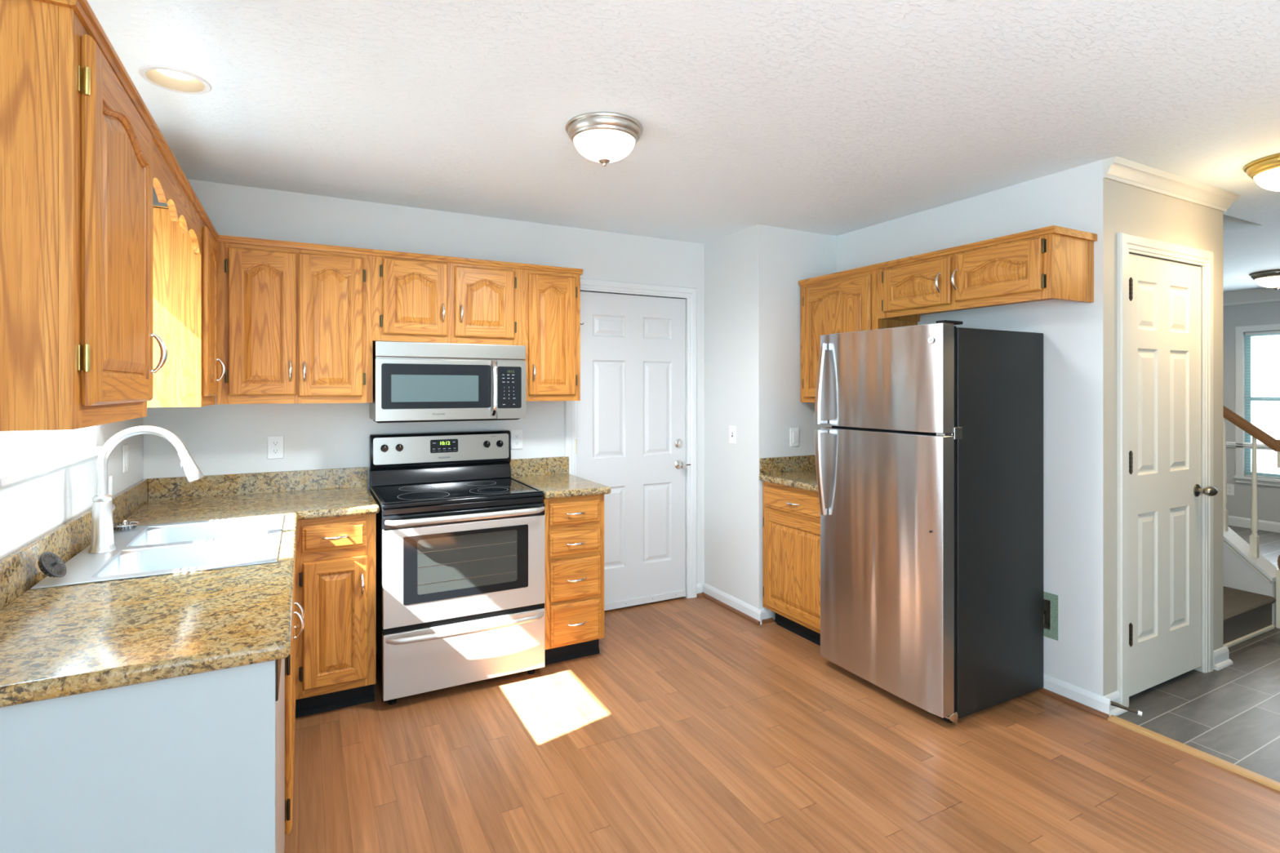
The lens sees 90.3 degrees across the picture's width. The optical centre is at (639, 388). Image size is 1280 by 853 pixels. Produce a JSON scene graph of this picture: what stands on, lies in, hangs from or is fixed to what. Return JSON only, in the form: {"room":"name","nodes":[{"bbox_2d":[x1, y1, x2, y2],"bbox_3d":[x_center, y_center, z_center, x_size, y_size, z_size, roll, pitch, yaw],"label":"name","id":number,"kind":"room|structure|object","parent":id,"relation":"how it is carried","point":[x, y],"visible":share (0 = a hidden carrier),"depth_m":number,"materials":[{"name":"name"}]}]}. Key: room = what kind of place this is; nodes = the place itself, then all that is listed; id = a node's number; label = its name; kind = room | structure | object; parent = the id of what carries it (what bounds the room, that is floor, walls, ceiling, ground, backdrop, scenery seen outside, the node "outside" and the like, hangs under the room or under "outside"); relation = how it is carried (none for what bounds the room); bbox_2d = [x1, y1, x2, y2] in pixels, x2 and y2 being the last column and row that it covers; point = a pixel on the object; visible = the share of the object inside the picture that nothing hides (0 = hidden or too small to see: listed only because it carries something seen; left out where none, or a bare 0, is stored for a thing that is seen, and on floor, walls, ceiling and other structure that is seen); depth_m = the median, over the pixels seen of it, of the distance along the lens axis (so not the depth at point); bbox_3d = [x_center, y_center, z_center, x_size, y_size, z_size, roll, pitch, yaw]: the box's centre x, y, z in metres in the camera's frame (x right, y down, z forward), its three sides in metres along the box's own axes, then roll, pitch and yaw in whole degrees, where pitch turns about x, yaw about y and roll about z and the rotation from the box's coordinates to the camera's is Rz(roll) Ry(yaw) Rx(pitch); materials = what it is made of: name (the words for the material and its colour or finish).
{"room":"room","nodes":[
{"label":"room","id":0,"kind":"room"},
{"bbox_2d":[0,417,143,559],"bbox_3d":[-0.840,0.216,0.033,0.120,2.444,6.840,0,0,-28],"label":"wall","id":1,"kind":"structure","parent":0,"point":[31,508],"depth_m":1.98,"materials":[{"name":"grey paint"}]},
{"bbox_2d":[0,446,102,486],"bbox_3d":[-1.788,-0.215,1.887,0.147,0.892,0.965,0,0,-28],"label":"window","id":2,"kind":"structure","parent":1,"relation":"in","point":[13,473],"depth_m":1.79,"materials":[{"name":"white plastic"}]},
{"bbox_2d":[0,428,84,468],"bbox_3d":[-1.789,-0.225,1.886,0.028,0.865,0.881,0,0,-28],"label":"window blind","id":3,"kind":"object","parent":2,"relation":"attached to","point":[16,447],"visible":0.22,"depth_m":1.87,"materials":[{"name":"white"}]},
{"bbox_2d":[0,0,168,431],"bbox_3d":[-1.222,-0.306,1.284,0.367,0.754,0.590,0,0,-28],"label":"upper cabinet","id":4,"kind":"object","parent":1,"relation":"attached to","point":[77,335],"visible":1,"depth_m":1.09,"materials":[{"name":"brown wood"}]},
{"bbox_2d":[122,444,128,473],"bbox_3d":[-2.153,0.294,2.669,0.010,0.116,0.072,0,0,-28],"label":"light switch","id":5,"kind":"object","parent":1,"relation":"attached to","point":[125,447],"visible":1,"depth_m":2.65,"materials":[{"name":"white plastic"}]},
{"bbox_2d":[0,466,367,609],"bbox_3d":[-1.372,0.493,2.210,0.966,0.140,2.250,0,0,-28],"label":"backsplash","id":6,"kind":"structure","parent":1,"relation":"attached to","point":[20,571],"depth_m":2.98,"materials":[{"name":"beige stone"}]},
{"bbox_2d":[146,205,226,407],"bbox_3d":[-1.903,-0.306,2.579,0.367,0.754,0.440,0,0,-28],"label":"upper cabinet","id":7,"kind":"object","parent":1,"relation":"attached to","point":[185,282],"visible":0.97,"depth_m":2.42,"materials":[{"name":"brown wood"}]},
{"bbox_2d":[148,119,204,254],"bbox_3d":[-1.466,-0.587,2.024,0.032,0.191,0.947,0,0,-28],"label":"valance","id":8,"kind":"object","parent":7,"relation":"attached to","point":[171,186],"visible":0.87,"depth_m":1.95,"materials":[{"name":"brown wood"}]},
{"bbox_2d":[143,178,704,598],"bbox_3d":[-0.912,0.216,3.791,3.252,2.444,0.120,0,0,-28],"label":"wall","id":9,"kind":"structure","parent":0,"point":[220,438],"depth_m":3.42,"materials":[{"name":"grey paint"}]},
{"bbox_2d":[266,435,284,458],"bbox_3d":[-1.846,0.299,3.227,0.072,0.116,0.008,0,0,-28],"label":"wall outlet","id":10,"kind":"object","parent":9,"relation":"attached to","point":[275,444],"visible":1,"depth_m":3.23,"materials":[{"name":"white plastic"}]},
{"bbox_2d":[271,440,279,446],"bbox_3d":[-1.845,0.279,3.224,0.033,0.027,0.002,0,0,-28],"label":"receptacle","id":11,"kind":"object","parent":10,"relation":"attached to","point":[274,443],"depth_m":3.22,"materials":[{"name":"grey plastic"}]},
{"bbox_2d":[271,448,279,453],"bbox_3d":[-1.845,0.319,3.224,0.033,0.027,0.002,0,0,-28],"label":"receptacle","id":12,"kind":"object","parent":10,"relation":"attached to","point":[274,451],"depth_m":3.22,"materials":[{"name":"grey plastic"}]},
{"bbox_2d":[216,235,373,404],"bbox_3d":[-1.667,-0.306,3.110,0.645,0.754,0.381,0,0,-28],"label":"upper cabinet","id":13,"kind":"object","parent":9,"relation":"attached to","point":[295,319],"visible":1,"depth_m":2.97,"materials":[{"name":"brown wood"}]},
{"bbox_2d":[373,248,524,345],"bbox_3d":[-1.042,-0.459,3.439,0.766,0.447,0.381,0,0,-28],"label":"upper cabinet","id":14,"kind":"object","parent":9,"relation":"attached to","point":[417,297],"visible":1,"depth_m":3.29,"materials":[{"name":"brown wood"}]},
{"bbox_2d":[369,340,526,422],"bbox_3d":[-1.026,-0.029,3.416,0.757,0.406,0.434,0,0,-28],"label":"microwave","id":15,"kind":"object","parent":14,"relation":"attached to","point":[413,381],"visible":1,"depth_m":3.26,"materials":[{"name":"silver metal"}]},
{"bbox_2d":[511,429,522,448],"bbox_3d":[-0.737,0.306,3.810,0.072,0.116,0.008,0,0,-28],"label":"wall outlet","id":16,"kind":"object","parent":9,"relation":"attached to","point":[517,434],"visible":0.96,"depth_m":3.81,"materials":[{"name":"white plastic"}]},
{"bbox_2d":[514,433,519,438],"bbox_3d":[-0.736,0.286,3.808,0.033,0.027,0.002,0,0,-28],"label":"receptacle","id":17,"kind":"object","parent":16,"relation":"attached to","point":[516,435],"depth_m":3.81,"materials":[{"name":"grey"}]},
{"bbox_2d":[514,440,519,444],"bbox_3d":[-0.736,0.326,3.808,0.033,0.027,0.002,0,0,-28],"label":"receptacle","id":18,"kind":"object","parent":16,"relation":"attached to","point":[516,442],"depth_m":3.81,"materials":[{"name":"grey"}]},
{"bbox_2d":[510,456,568,477],"bbox_3d":[-0.610,0.493,3.871,0.378,0.140,0.020,0,0,-28],"label":"backsplash","id":19,"kind":"structure","parent":9,"relation":"attached to","point":[545,465],"depth_m":3.86,"materials":[{"name":"beige stone"}]},
{"bbox_2d":[523,263,583,401],"bbox_3d":[-0.544,-0.306,3.701,0.357,0.754,0.381,0,0,-28],"label":"upper cabinet","id":20,"kind":"object","parent":9,"relation":"attached to","point":[552,323],"visible":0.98,"depth_m":3.56,"materials":[{"name":"brown wood"}]},
{"bbox_2d":[564,278,696,598],"bbox_3d":[-0.038,0.374,4.173,0.964,2.130,0.018,0,0,-28],"label":"trim","id":21,"kind":"structure","parent":9,"relation":"attached to","point":[586,284],"depth_m":4.37,"materials":[{"name":"white paint"}]},
{"bbox_2d":[575,291,690,610],"bbox_3d":[-0.046,0.407,4.165,0.843,2.036,0.104,0,0,-28],"label":"door","id":22,"kind":"structure","parent":9,"relation":"in","point":[630,440],"depth_m":4.20,"materials":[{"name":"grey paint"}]},
{"bbox_2d":[696,583,702,597],"bbox_3d":[0.410,1.396,4.402,0.038,0.085,0.030,0,0,-28],"label":"baseboard","id":23,"kind":"structure","parent":9,"relation":"attached to","point":[699,594],"depth_m":4.40,"materials":[{"name":"white paint"}]},
{"bbox_2d":[87,0,1279,292],"bbox_3d":[3.212,-1.131,2.413,9.508,0.250,7.520,0,0,-28],"label":"ceiling","id":24,"kind":"structure","parent":0,"point":[835,117],"depth_m":2.21,"materials":[{"name":"white paint"}]},
{"bbox_2d":[137,65,211,94],"bbox_3d":[-1.514,-1.059,2.079,0.194,0.114,0.194,0,0,-28],"label":"recessed light","id":25,"kind":"object","parent":24,"relation":"in","point":[173,79],"visible":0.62,"depth_m":2.11,"materials":[{"name":"white paint"}]},
{"bbox_2d":[565,111,643,166],"bbox_3d":[-0.137,-0.931,2.462,0.300,0.149,0.300,0,0,-28],"label":"ceiling light","id":26,"kind":"object","parent":24,"relation":"attached to","point":[604,138],"visible":1,"depth_m":2.38,"materials":[{"name":"white glass"}]},
{"bbox_2d":[1243,152,1279,191],"bbox_3d":[2.878,-0.926,2.797,0.334,0.158,0.334,0,0,-28],"label":"ceiling light","id":27,"kind":"object","parent":24,"relation":"attached to","point":[1265,171],"visible":1,"depth_m":2.80,"materials":[{"name":"gold metal"}]},
{"bbox_2d":[1248,269,1279,290],"bbox_3d":[5.500,-0.925,5.504,0.344,0.160,0.344,0,0,-28],"label":"ceiling light","id":28,"kind":"object","parent":24,"relation":"attached to","point":[1267,278],"visible":1,"depth_m":5.47,"materials":[{"name":"white glass"}]},
{"bbox_2d":[704,228,746,603],"bbox_3d":[0.614,0.216,4.254,0.120,2.444,0.482,0,0,-28],"label":"wall","id":29,"kind":"structure","parent":0,"point":[725,257],"depth_m":4.20,"materials":[{"name":"grey paint"}]},
{"bbox_2d":[701,582,761,625],"bbox_3d":[0.582,1.396,4.152,0.030,0.085,0.631,0,0,-28],"label":"baseboard","id":30,"kind":"structure","parent":29,"relation":"attached to","point":[738,606],"depth_m":4.12,"materials":[{"name":"white paint"}]},
{"bbox_2d":[728,426,736,444],"bbox_3d":[0.596,0.303,4.136,0.020,0.116,0.072,0,0,-28],"label":"light switch","id":31,"kind":"object","parent":29,"relation":"attached to","point":[732,429],"visible":1,"depth_m":4.13,"materials":[{"name":"white plastic"}]},
{"bbox_2d":[284,596,1279,852],"bbox_3d":[0.847,1.489,0.853,3.870,0.100,6.960,0,0,-28],"label":"floor","id":32,"kind":"structure","parent":0,"point":[695,726],"depth_m":2.42,"materials":[{"name":"laminate"}]},
{"bbox_2d":[0,660,275,852],"bbox_3d":[-1.036,1.002,1.193,0.612,0.874,0.016,0,0,-28],"label":"end panel","id":33,"kind":"object","parent":32,"relation":"on","point":[184,764],"visible":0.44,"depth_m":1.23,"materials":[{"name":"paint"}]},
{"bbox_2d":[275,658,284,852],"bbox_3d":[-1.152,1.005,1.479,0.562,0.868,0.587,0,0,-28],"label":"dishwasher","id":34,"kind":"object","parent":32,"relation":"on","point":[280,664],"visible":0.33,"depth_m":1.54,"materials":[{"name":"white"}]},
{"bbox_2d":[284,568,304,834],"bbox_3d":[-1.516,1.002,2.165,0.664,0.874,0.953,0,0,-28],"label":"base cabinet","id":35,"kind":"object","parent":32,"relation":"on","point":[290,661],"visible":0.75,"depth_m":1.91,"materials":[{"name":"brown wood"}]},
{"bbox_2d":[0,466,379,707],"bbox_3d":[-1.372,0.493,2.210,0.966,0.140,2.250,0,0,-28],"label":"countertop","id":36,"kind":"structure","parent":35,"relation":"on","point":[59,642],"depth_m":1.55,"materials":[{"name":"beige stone"}]},
{"bbox_2d":[88,426,204,553],"bbox_3d":[-1.621,0.321,2.104,0.303,0.397,0.102,0,0,-28],"label":"faucet","id":37,"kind":"object","parent":36,"relation":"on","point":[102,540],"visible":1,"depth_m":2.03,"materials":[{"name":"white metal"}]},
{"bbox_2d":[30,514,284,589],"bbox_3d":[-1.528,0.613,2.147,0.558,0.186,0.813,0,0,-28],"label":"sink","id":38,"kind":"object","parent":36,"relation":"in","point":[166,548],"visible":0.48,"depth_m":2.14,"materials":[{"name":"white ceramic"}]},
{"bbox_2d":[37,551,66,577],"bbox_3d":[-1.591,0.477,1.724,0.052,0.070,0.082,0,0,-22],"label":"strainer","id":39,"kind":"object","parent":38,"relation":"on","point":[50,564],"visible":1,"depth_m":1.72,"materials":[{"name":"grey metal"}]},
{"bbox_2d":[113,520,139,531],"bbox_3d":[-1.894,0.502,2.343,0.084,0.034,0.084,0,0,-28],"label":"strainer","id":40,"kind":"object","parent":38,"relation":"on","point":[125,525],"visible":0.91,"depth_m":2.33,"materials":[{"name":"silver metal"}]},
{"bbox_2d":[295,513,375,718],"bbox_3d":[-1.473,1.002,3.048,0.336,0.874,0.670,0,0,-28],"label":"base cabinet","id":41,"kind":"object","parent":32,"relation":"on","point":[335,557],"visible":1,"depth_m":2.79,"materials":[{"name":"brown wood"}]},
{"bbox_2d":[368,430,545,705],"bbox_3d":[-0.951,0.842,3.275,0.760,1.194,0.747,0,0,-28],"label":"range","id":42,"kind":"object","parent":32,"relation":"on","point":[460,540],"visible":1,"depth_m":3.03,"materials":[{"name":"silver metal"}]},
{"bbox_2d":[368,476,543,509],"bbox_3d":[-0.966,0.529,3.304,0.760,0.028,0.643,0,0,-28],"label":"cooktop","id":43,"kind":"object","parent":42,"relation":"in","point":[451,492],"depth_m":3.17,"materials":[{"name":"black glass"}]},
{"bbox_2d":[542,494,604,665],"bbox_3d":[-0.471,1.002,3.575,0.337,0.874,0.670,0,0,-28],"label":"base cabinet","id":44,"kind":"object","parent":32,"relation":"on","point":[574,605],"visible":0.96,"depth_m":3.31,"materials":[{"name":"brown wood"}]},
{"bbox_2d":[510,456,611,498],"bbox_3d":[-0.463,0.493,3.592,0.378,0.140,0.650,0,0,-28],"label":"countertop","id":45,"kind":"structure","parent":44,"relation":"on","point":[551,475],"depth_m":3.70,"materials":[{"name":"beige stone"}]},
{"bbox_2d":[763,481,820,645],"bbox_3d":[1.145,1.002,3.770,0.669,0.874,0.604,0,0,-28],"label":"base cabinet","id":46,"kind":"object","parent":32,"relation":"on","point":[791,515],"visible":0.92,"depth_m":3.65,"materials":[{"name":"brown wood"}]},
{"bbox_2d":[759,454,817,492],"bbox_3d":[1.146,0.496,3.777,0.662,0.134,0.618,0,0,-28],"label":"countertop","id":47,"kind":"structure","parent":46,"relation":"on","point":[799,472],"depth_m":3.91,"materials":[{"name":"beige stone"}]},
{"bbox_2d":[814,320,1043,724],"bbox_3d":[1.389,0.575,3.142,0.800,1.728,0.723,0,0,-28],"label":"refrigerator","id":48,"kind":"object","parent":32,"relation":"on","point":[929,464],"visible":1,"depth_m":2.86,"materials":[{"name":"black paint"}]},
{"bbox_2d":[759,454,816,475],"bbox_3d":[1.158,0.496,3.783,0.636,0.134,0.618,0,0,-28],"label":"backsplash","id":49,"kind":"structure","parent":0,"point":[771,465],"depth_m":3.99,"materials":[{"name":"brown stone"}]},
{"bbox_2d":[746,224,835,619],"bbox_3d":[1.037,0.216,4.137,0.761,2.444,0.120,0,0,-28],"label":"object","id":50,"kind":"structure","parent":0,"point":[778,258],"depth_m":3.98,"materials":[{"name":"grey paint"}]},
{"bbox_2d":[759,608,773,624],"bbox_3d":[0.777,1.396,3.915,0.091,0.085,0.030,0,0,-28],"label":"baseboard","id":51,"kind":"structure","parent":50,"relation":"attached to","point":[766,614],"depth_m":3.92,"materials":[{"name":"white paint"}]},
{"bbox_2d":[790,427,799,446],"bbox_3d":[0.980,0.310,4.033,0.072,0.116,0.010,0,0,-28],"label":"light switch","id":52,"kind":"object","parent":50,"relation":"attached to","point":[794,432],"visible":1,"depth_m":4.03,"materials":[{"name":"white plastic"}]},
{"bbox_2d":[835,160,1102,696],"bbox_3d":[1.719,0.216,3.530,0.120,2.444,1.588,0,0,-28],"label":"wall","id":53,"kind":"structure","parent":0,"point":[1072,198],"depth_m":2.95,"materials":[{"name":"grey paint"}]},
{"bbox_2d":[798,263,917,402],"bbox_3d":[1.294,-0.297,3.844,0.338,0.771,0.623,0,0,-28],"label":"upper cabinet","id":54,"kind":"object","parent":53,"relation":"attached to","point":[847,300],"visible":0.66,"depth_m":3.77,"materials":[{"name":"brown wood"}]},
{"bbox_2d":[875,225,1097,321],"bbox_3d":[1.642,-0.532,3.147,0.370,0.301,0.935,0,0,-28],"label":"upper cabinet","id":55,"kind":"object","parent":53,"relation":"attached to","point":[1052,262],"visible":1,"depth_m":2.91,"materials":[{"name":"brown wood"}]},
{"bbox_2d":[1043,591,1057,640],"bbox_3d":[1.921,1.070,3.093,0.078,0.210,0.249,0,0,-28],"label":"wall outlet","id":56,"kind":"object","parent":53,"relation":"attached to","point":[1050,601],"visible":0.34,"depth_m":2.99,"materials":[{"name":"green plastic"}]},
{"bbox_2d":[1036,673,1111,719],"bbox_3d":[1.966,1.396,2.899,0.030,0.085,0.300,0,0,-28],"label":"baseboard","id":57,"kind":"structure","parent":53,"relation":"attached to","point":[1094,704],"depth_m":2.88,"materials":[{"name":"white paint"}]},
{"bbox_2d":[1111,701,1142,715],"bbox_3d":[2.107,1.388,2.764,0.114,0.035,0.020,0,0,37],"label":"door stop","id":58,"kind":"object","parent":53,"relation":"attached to","point":[1113,704],"visible":0.94,"depth_m":2.76,"materials":[{"name":"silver metal"}]},
{"bbox_2d":[1102,177,1222,696],"bbox_3d":[2.517,0.216,3.121,1.149,2.444,0.120,0,0,-28],"label":"wall","id":59,"kind":"structure","parent":0,"point":[1126,209],"depth_m":2.94,"materials":[{"name":"paint"}]},
{"bbox_2d":[1103,690,1127,715],"bbox_3d":[2.105,1.396,2.820,0.140,0.085,0.030,0,0,-28],"label":"baseboard","id":60,"kind":"structure","parent":59,"relation":"attached to","point":[1115,696],"depth_m":2.82,"materials":[{"name":"white paint"}]},
{"bbox_2d":[1117,231,1213,707],"bbox_3d":[2.532,0.371,3.050,0.882,2.136,0.018,0,0,-28],"label":"trim","id":61,"kind":"structure","parent":59,"relation":"attached to","point":[1126,242],"depth_m":2.87,"materials":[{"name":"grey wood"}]},
{"bbox_2d":[1102,155,1239,211],"bbox_3d":[2.578,-0.965,3.057,1.200,0.081,0.050,0,0,-28],"label":"trim","id":62,"kind":"structure","parent":59,"relation":"attached to","point":[1117,169],"depth_m":3.00,"materials":[{"name":"grey wood"}]},
{"bbox_2d":[1128,253,1217,697],"bbox_3d":[2.541,0.397,3.049,0.738,2.024,0.110,0,0,-28],"label":"door","id":63,"kind":"structure","parent":59,"relation":"in","point":[1165,490],"depth_m":3.05,"materials":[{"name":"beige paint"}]},
{"bbox_2d":[1213,645,1233,671],"bbox_3d":[3.013,1.396,3.297,0.169,0.085,0.030,0,0,-28],"label":"baseboard","id":64,"kind":"structure","parent":59,"relation":"attached to","point":[1221,660],"depth_m":3.29,"materials":[{"name":"white paint"}]},
{"bbox_2d":[1107,715,1279,791],"bbox_3d":[2.324,1.483,2.257,0.054,0.112,1.230,0,0,-28],"label":"trim","id":65,"kind":"structure","parent":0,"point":[1270,783],"depth_m":2.49,"materials":[{"name":"brown wood"}]},
{"bbox_2d":[1115,524,1279,782],"bbox_3d":[4.945,1.489,3.325,5.590,0.100,7.520,0,0,-28],"label":"floor tile","id":66,"kind":"structure","parent":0,"point":[1231,713],"depth_m":2.88,"materials":[{"name":"grey tile"}]},
{"bbox_2d":[1222,405,1279,648],"bbox_3d":[3.099,0.237,4.388,1.022,2.403,1.850,0,0,-28],"label":"staircase","id":67,"kind":"structure","parent":66,"relation":"on","point":[1251,582],"depth_m":3.90,"materials":[{"name":"white wood"}]},
{"bbox_2d":[1222,301,1279,522],"bbox_3d":[7.338,0.216,4.652,0.120,2.444,7.400,0,0,-28],"label":"wall","id":68,"kind":"structure","parent":0,"point":[1239,504],"depth_m":6.62,"materials":[{"name":"paint"}]},
{"bbox_2d":[1226,484,1234,495],"bbox_3d":[6.193,1.064,6.688,0.008,0.116,0.072,0,0,-28],"label":"wall outlet","id":69,"kind":"object","parent":68,"relation":"attached to","point":[1230,487],"visible":0.83,"depth_m":6.68,"materials":[{"name":"white plastic"}]},
{"bbox_2d":[1226,441,1273,450],"bbox_3d":[6.553,0.593,5.985,0.026,0.062,4.090,0,0,-28],"label":"trim","id":70,"kind":"structure","parent":68,"relation":"attached to","point":[1228,444],"depth_m":6.55,"materials":[{"name":"white paint"}]},
{"bbox_2d":[1222,287,1279,306],"bbox_3d":[6.527,-0.938,5.971,0.085,0.134,4.090,0,0,-28],"label":"trim","id":71,"kind":"structure","parent":68,"relation":"attached to","point":[1261,295],"depth_m":6.50,"materials":[{"name":"white paint"}]},
{"bbox_2d":[1227,515,1279,533],"bbox_3d":[6.559,1.389,5.988,0.012,0.100,4.090,0,0,-28],"label":"baseboard","id":72,"kind":"structure","parent":68,"relation":"attached to","point":[1268,526],"depth_m":6.54,"materials":[{"name":"white paint"}]},
{"bbox_2d":[1233,324,1279,486],"bbox_3d":[6.538,0.169,6.082,0.107,1.620,1.315,0,0,-28],"label":"window","id":73,"kind":"structure","parent":68,"relation":"in","point":[1239,331],"depth_m":6.59,"materials":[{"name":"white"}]},
{"bbox_2d":[1244,330,1279,479],"bbox_3d":[6.533,0.164,6.079,0.028,1.481,1.151,0,0,-28],"label":"window blind","id":74,"kind":"object","parent":73,"relation":"attached to","point":[1264,333],"visible":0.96,"depth_m":6.47,"materials":[{"name":"white"}]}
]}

